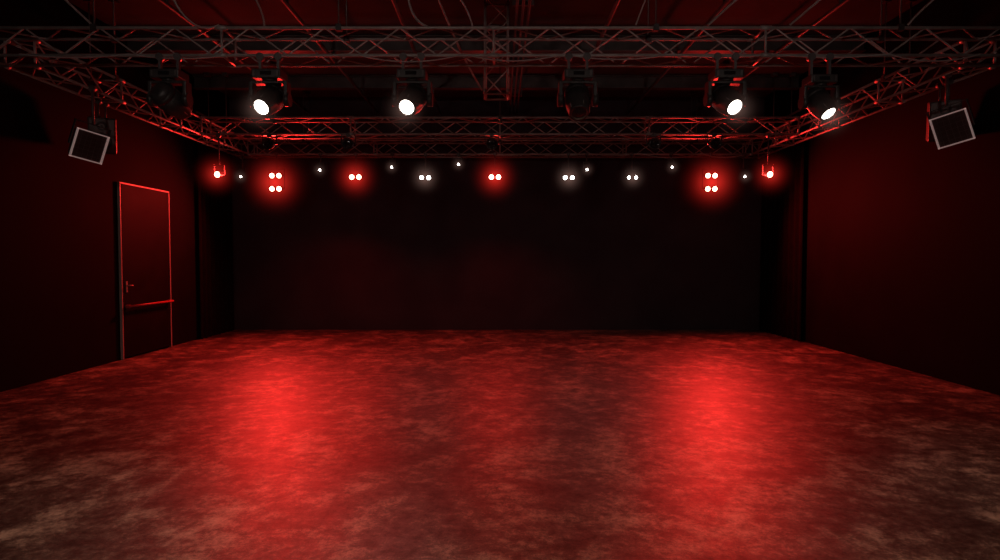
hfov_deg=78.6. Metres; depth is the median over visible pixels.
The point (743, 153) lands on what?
spotlight
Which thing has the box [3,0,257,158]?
lighting truss
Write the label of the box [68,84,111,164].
light
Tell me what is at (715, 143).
spotlight
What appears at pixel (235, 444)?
floor
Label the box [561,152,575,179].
light
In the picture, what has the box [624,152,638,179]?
light
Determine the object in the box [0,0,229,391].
wall
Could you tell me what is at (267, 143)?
spotlight
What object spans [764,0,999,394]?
wall
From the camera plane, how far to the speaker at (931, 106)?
7.77 m
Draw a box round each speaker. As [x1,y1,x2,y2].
[87,98,116,153]
[926,78,961,141]
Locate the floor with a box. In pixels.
[0,330,999,559]
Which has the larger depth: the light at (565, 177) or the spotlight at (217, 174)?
the light at (565, 177)
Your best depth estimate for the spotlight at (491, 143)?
10.98 m
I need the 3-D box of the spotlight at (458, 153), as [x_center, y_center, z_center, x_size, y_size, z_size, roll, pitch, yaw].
[-0.884,-2.454,12.977,0.600,0.600,0.600,0,2,0]
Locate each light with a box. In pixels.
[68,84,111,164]
[146,52,192,119]
[247,52,291,116]
[268,152,284,191]
[391,52,432,116]
[418,152,432,179]
[557,52,598,120]
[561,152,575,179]
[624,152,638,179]
[702,152,718,191]
[703,52,747,116]
[798,52,840,121]
[926,70,975,148]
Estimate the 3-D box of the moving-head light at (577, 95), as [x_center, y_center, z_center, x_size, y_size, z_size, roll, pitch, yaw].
[0.860,-2.134,6.761,0.444,0.748,0.394,0,2,0]
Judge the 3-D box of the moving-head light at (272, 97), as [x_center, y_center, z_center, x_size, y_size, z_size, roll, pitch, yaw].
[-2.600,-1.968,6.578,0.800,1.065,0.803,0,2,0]
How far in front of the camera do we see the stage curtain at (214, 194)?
13.02 m
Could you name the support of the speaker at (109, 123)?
hanging from the lighting truss at (115, 78)
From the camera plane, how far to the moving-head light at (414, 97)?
6.69 m
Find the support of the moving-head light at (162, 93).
hanging from the lighting truss at (647, 40)
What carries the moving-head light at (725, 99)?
hanging from the lighting truss at (647, 40)
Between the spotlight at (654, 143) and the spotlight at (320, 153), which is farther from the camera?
the spotlight at (320, 153)
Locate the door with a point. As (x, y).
(145, 300)
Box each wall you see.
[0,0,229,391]
[229,97,764,329]
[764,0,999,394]
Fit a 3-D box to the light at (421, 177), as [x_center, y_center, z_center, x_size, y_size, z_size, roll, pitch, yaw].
[-1.595,-2.175,12.988,1.200,1.200,1.200,0,2,0]
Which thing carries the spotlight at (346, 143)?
hanging from the lighting truss at (499, 121)
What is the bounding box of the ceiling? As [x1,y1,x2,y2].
[68,0,922,96]
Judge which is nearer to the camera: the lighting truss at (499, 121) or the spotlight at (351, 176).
the lighting truss at (499, 121)
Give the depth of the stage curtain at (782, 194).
12.80 m
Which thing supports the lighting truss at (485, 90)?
hanging from the ceiling
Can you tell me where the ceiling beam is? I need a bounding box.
[125,35,866,89]
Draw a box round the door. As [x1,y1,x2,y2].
[117,182,173,359]
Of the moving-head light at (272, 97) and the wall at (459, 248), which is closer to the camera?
the moving-head light at (272, 97)
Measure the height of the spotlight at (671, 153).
0.634 m
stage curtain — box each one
[194,110,233,338]
[760,109,805,341]
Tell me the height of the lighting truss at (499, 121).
1.433 m
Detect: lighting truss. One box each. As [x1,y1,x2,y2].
[0,0,999,67]
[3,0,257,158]
[200,57,799,138]
[247,90,752,157]
[483,0,509,99]
[742,0,996,158]
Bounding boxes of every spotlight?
[213,133,224,177]
[239,152,245,177]
[261,133,276,149]
[317,152,323,171]
[341,133,355,149]
[348,152,363,179]
[389,152,395,168]
[456,152,461,165]
[485,133,498,149]
[487,152,502,179]
[583,152,589,170]
[646,133,660,149]
[668,152,673,168]
[707,133,721,149]
[740,152,746,177]
[762,133,773,177]
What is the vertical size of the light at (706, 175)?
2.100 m
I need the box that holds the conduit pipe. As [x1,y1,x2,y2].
[158,0,849,113]
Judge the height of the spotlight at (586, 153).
0.684 m
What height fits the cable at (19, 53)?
0.124 m
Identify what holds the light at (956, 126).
hanging from the lighting truss at (884, 78)
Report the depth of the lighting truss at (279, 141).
13.08 m
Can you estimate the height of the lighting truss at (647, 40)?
1.433 m
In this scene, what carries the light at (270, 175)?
hanging from the lighting truss at (279, 141)
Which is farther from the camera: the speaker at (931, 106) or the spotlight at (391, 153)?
the spotlight at (391, 153)
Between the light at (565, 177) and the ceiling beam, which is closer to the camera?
the ceiling beam
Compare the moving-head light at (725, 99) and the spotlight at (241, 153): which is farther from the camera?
the spotlight at (241, 153)
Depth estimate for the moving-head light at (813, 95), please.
6.71 m
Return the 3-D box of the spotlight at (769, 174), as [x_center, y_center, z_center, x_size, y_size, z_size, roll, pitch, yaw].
[4.860,-1.964,10.964,1.240,1.384,1.240,0,2,0]
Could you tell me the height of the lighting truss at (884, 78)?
1.433 m
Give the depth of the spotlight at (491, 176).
13.06 m
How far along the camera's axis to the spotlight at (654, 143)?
10.98 m
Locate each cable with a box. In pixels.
[19,53,980,157]
[65,0,933,90]
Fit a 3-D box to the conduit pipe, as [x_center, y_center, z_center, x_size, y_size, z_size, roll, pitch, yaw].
[0.050,-3.606,8.076,8.756,0.163,11.400,0,2,0]
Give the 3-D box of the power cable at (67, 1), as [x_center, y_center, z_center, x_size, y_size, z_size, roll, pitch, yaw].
[0.149,-3.248,7.160,10.323,1.301,2.767,0,2,0]
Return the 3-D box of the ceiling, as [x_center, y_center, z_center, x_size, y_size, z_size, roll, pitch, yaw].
[-0.070,-3.945,5.362,12.540,0.200,17.400,0,2,0]

